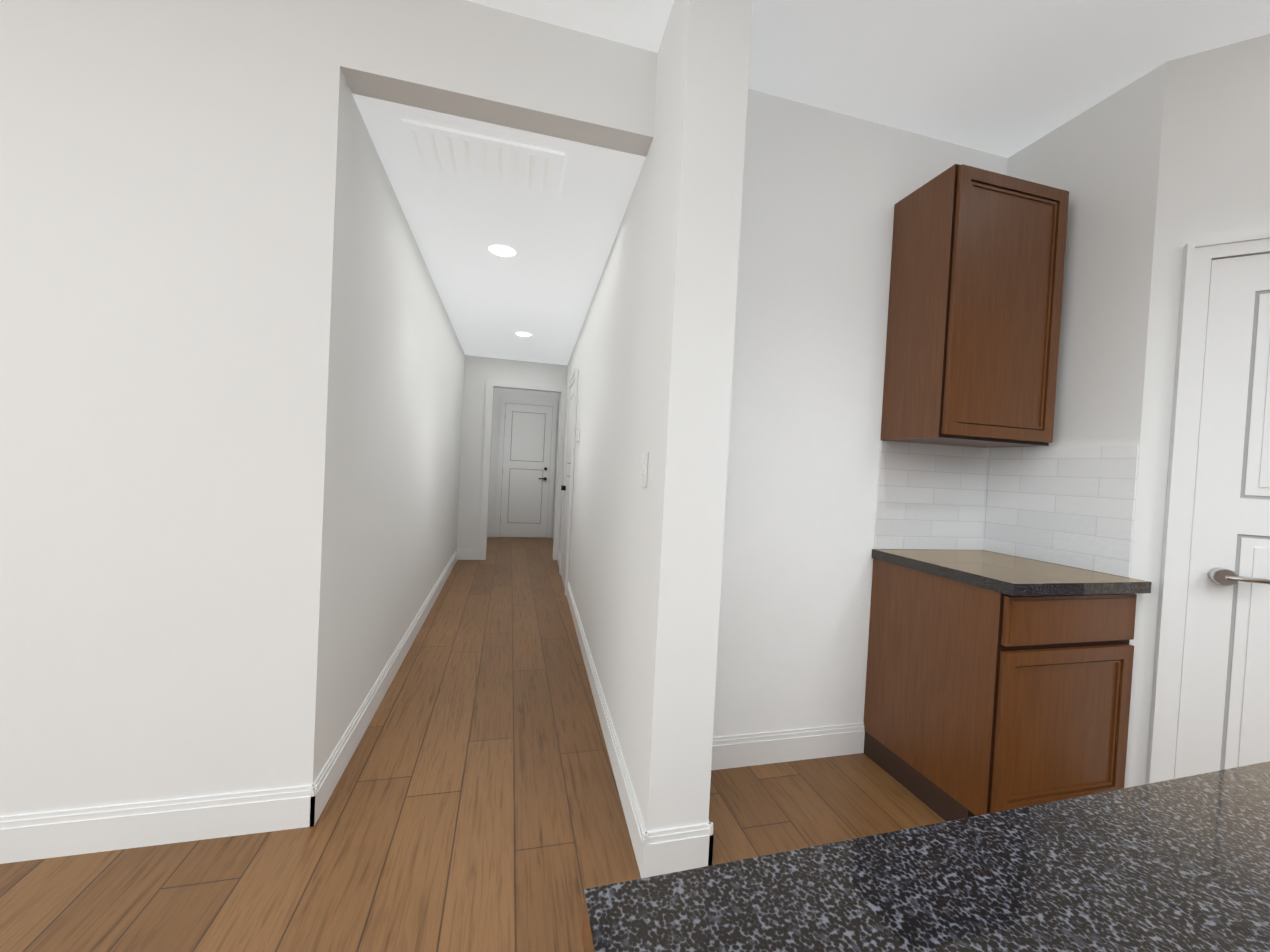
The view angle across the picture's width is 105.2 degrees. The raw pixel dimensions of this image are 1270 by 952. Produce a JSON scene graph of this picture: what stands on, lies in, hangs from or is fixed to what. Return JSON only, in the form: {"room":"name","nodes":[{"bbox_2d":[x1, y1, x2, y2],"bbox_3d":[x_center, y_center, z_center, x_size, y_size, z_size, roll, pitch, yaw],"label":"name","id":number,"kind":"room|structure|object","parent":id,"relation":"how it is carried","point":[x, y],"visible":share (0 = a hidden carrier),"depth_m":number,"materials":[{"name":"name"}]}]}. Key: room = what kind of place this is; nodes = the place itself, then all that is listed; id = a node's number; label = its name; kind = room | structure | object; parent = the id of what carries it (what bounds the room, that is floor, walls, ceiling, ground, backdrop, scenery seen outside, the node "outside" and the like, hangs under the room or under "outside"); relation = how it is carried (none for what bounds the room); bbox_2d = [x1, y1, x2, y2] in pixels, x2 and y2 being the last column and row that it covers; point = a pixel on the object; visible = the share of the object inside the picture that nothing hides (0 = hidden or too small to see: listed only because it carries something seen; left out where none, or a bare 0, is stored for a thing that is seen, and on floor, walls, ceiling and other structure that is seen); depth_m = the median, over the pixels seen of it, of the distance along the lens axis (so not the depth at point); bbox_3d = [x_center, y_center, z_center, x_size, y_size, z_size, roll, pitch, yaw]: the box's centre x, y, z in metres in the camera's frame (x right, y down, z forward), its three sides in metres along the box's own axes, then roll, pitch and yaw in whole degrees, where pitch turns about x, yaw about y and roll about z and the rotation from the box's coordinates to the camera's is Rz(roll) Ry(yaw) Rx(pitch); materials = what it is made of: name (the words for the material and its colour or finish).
{"room":"kitchen","nodes":[
{"label":"kitchen","id":0,"kind":"room"},
{"bbox_2d":[0,0,657,815],"bbox_3d":[-3.063,-0.333,1.103,6.360,2.770,0.120,3,1,-14],"label":"wall","id":1,"kind":"structure","parent":0,"point":[174,176],"depth_m":1.48,"materials":[{"name":"white paint"}]},
{"bbox_2d":[326,95,464,761],"bbox_3d":[-1.879,-0.212,4.714,0.140,2.510,6.280,3,1,-14],"label":"wall","id":2,"kind":"structure","parent":0,"point":[400,433],"depth_m":2.30,"materials":[{"name":"white paint"}]},
{"bbox_2d":[0,537,945,951],"bbox_3d":[-0.627,1.211,0.681,11.000,0.050,18.000,3,1,-14],"label":"floor","id":3,"kind":"structure","parent":0,"point":[474,803],"depth_m":1.62,"materials":[{"name":"brown wood"}]},
{"bbox_2d":[0,529,864,877],"bbox_3d":[-2.110,1.067,-0.426,7.566,0.130,15.800,3,1,-14],"label":"baseboard","id":4,"kind":"structure","parent":3,"relation":"on","point":[112,827],"depth_m":1.54,"materials":[{"name":"white wood"}]},
{"bbox_2d":[863,164,1151,820],"bbox_3d":[1.454,0.045,1.931,0.626,2.440,0.633,3,1,-14],"label":"cabinets","id":5,"kind":"object","parent":3,"relation":"on","point":[1000,680],"visible":0.96,"depth_m":1.89,"materials":[{"name":"brown wood"}]},
{"bbox_2d":[834,777,1269,951],"bbox_3d":[1.120,0.862,-0.731,1.254,0.878,2.730,3,1,-14],"label":"kitchen island","id":6,"kind":"object","parent":3,"relation":"on","point":[1182,864],"depth_m":0.39,"materials":[{"name":"black stone"}]},
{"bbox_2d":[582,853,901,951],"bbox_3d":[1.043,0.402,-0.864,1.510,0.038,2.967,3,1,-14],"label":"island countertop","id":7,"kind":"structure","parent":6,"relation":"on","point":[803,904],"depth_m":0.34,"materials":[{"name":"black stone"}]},
{"bbox_2d":[352,94,645,364],"bbox_3d":[-1.120,-1.413,4.870,1.580,0.060,6.280,3,1,-14],"label":"ceiling","id":8,"kind":"structure","parent":0,"point":[540,285],"depth_m":2.63,"materials":[{"name":"white paint"}]},
{"bbox_2d":[401,119,564,195],"bbox_3d":[-0.604,-1.295,2.000,0.600,0.013,0.300,3,1,-14],"label":"ceiling vent","id":9,"kind":"object","parent":8,"relation":"in","point":[449,152],"visible":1,"depth_m":1.97,"materials":[{"name":"white metal"}]},
{"bbox_2d":[488,245,515,256],"bbox_3d":[-0.783,-1.324,2.862,0.160,0.007,0.160,3,1,-14],"label":"recessed light","id":10,"kind":"object","parent":8,"relation":"in","point":[502,250],"visible":1,"depth_m":2.85,"materials":[{"name":"white plastic"}]},
{"bbox_2d":[515,332,531,336],"bbox_3d":[-1.082,-1.375,4.715,0.160,0.007,0.160,3,1,-14],"label":"recessed light","id":11,"kind":"object","parent":8,"relation":"in","point":[524,334],"visible":0.98,"depth_m":4.70,"materials":[{"name":"white plastic"}]},
{"bbox_2d":[457,355,566,557],"bbox_3d":[-1.480,-0.217,6.055,1.300,2.510,0.120,3,1,-14],"label":"wall","id":12,"kind":"structure","parent":0,"point":[478,371],"depth_m":5.88,"materials":[{"name":"white paint"}]},
{"bbox_2d":[478,378,565,559],"bbox_3d":[-1.373,-0.059,6.013,0.990,2.205,0.020,3,1,-14],"label":"door frame","id":13,"kind":"structure","parent":12,"relation":"attached to","point":[490,383],"depth_m":5.91,"materials":[{"name":"white wood"}]},
{"bbox_2d":[488,388,558,537],"bbox_3d":[-1.928,-0.274,7.808,1.580,2.510,0.140,3,1,-14],"label":"wall","id":14,"kind":"structure","parent":0,"point":[499,394],"depth_m":7.67,"materials":[{"name":"white paint"}]},
{"bbox_2d":[495,398,557,537],"bbox_3d":[-1.732,-0.110,7.757,0.886,2.205,0.062,3,1,-14],"label":"front door","id":15,"kind":"structure","parent":14,"relation":"in","point":[526,468],"depth_m":7.77,"materials":[{"name":"white wood"}]},
{"bbox_2d":[553,393,559,536],"bbox_3d":[-1.031,-0.217,7.203,0.140,2.510,1.880,3,1,-14],"label":"wall","id":16,"kind":"structure","parent":0,"point":[556,464],"depth_m":7.83,"materials":[{"name":"white paint"}]},
{"bbox_2d":[559,0,752,831],"bbox_3d":[-0.307,-0.246,3.814,0.390,2.770,4.800,3,1,-14],"label":"wall","id":17,"kind":"structure","parent":0,"point":[651,358],"depth_m":1.49,"materials":[{"name":"white paint"}]},
{"bbox_2d":[559,369,577,594],"bbox_3d":[-0.685,0.049,4.935,0.071,2.100,0.890,3,1,-14],"label":"hall door","id":18,"kind":"structure","parent":17,"relation":"in","point":[567,487],"depth_m":4.85,"materials":[{"name":"white wood"}]},
{"bbox_2d":[576,429,579,441],"bbox_3d":[-0.488,-0.346,4.144,0.026,0.100,0.141,3,1,-14],"label":"light switch","id":19,"kind":"object","parent":17,"relation":"attached to","point":[577,435],"visible":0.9,"depth_m":4.08,"materials":[{"name":"white plastic"}]},
{"bbox_2d":[640,452,647,486],"bbox_3d":[0.029,-0.023,1.697,0.014,0.120,0.080,3,1,-14],"label":"light switch","id":20,"kind":"object","parent":17,"relation":"attached to","point":[643,470],"visible":0.9,"depth_m":1.68,"materials":[{"name":"white plastic"}]},
{"bbox_2d":[713,89,1007,736],"bbox_3d":[0.881,-0.154,2.169,1.638,2.770,0.120,3,1,-14],"label":"wall","id":21,"kind":"structure","parent":0,"point":[824,191],"depth_m":2.07,"materials":[{"name":"white paint"}]},
{"bbox_2d":[466,0,1269,157],"bbox_3d":[-0.315,-1.527,-3.262,9.680,0.060,9.860,3,1,-14],"label":"ceiling","id":22,"kind":"structure","parent":0,"point":[1006,78],"depth_m":1.73,"materials":[{"name":"white paint"}]},
{"bbox_2d":[990,34,1269,787],"bbox_3d":[2.512,-0.067,1.941,1.412,2.770,1.376,3,1,-14],"label":"wall","id":23,"kind":"structure","parent":0,"point":[1154,172],"depth_m":1.76,"materials":[{"name":"white paint"}]},
{"bbox_2d":[1146,232,1269,783],"bbox_3d":[2.220,0.262,1.508,0.595,2.100,0.595,3,1,-14],"label":"pantry door","id":24,"kind":"structure","parent":23,"relation":"in","point":[1210,708],"depth_m":1.65,"materials":[{"name":"white wood"}]}
]}

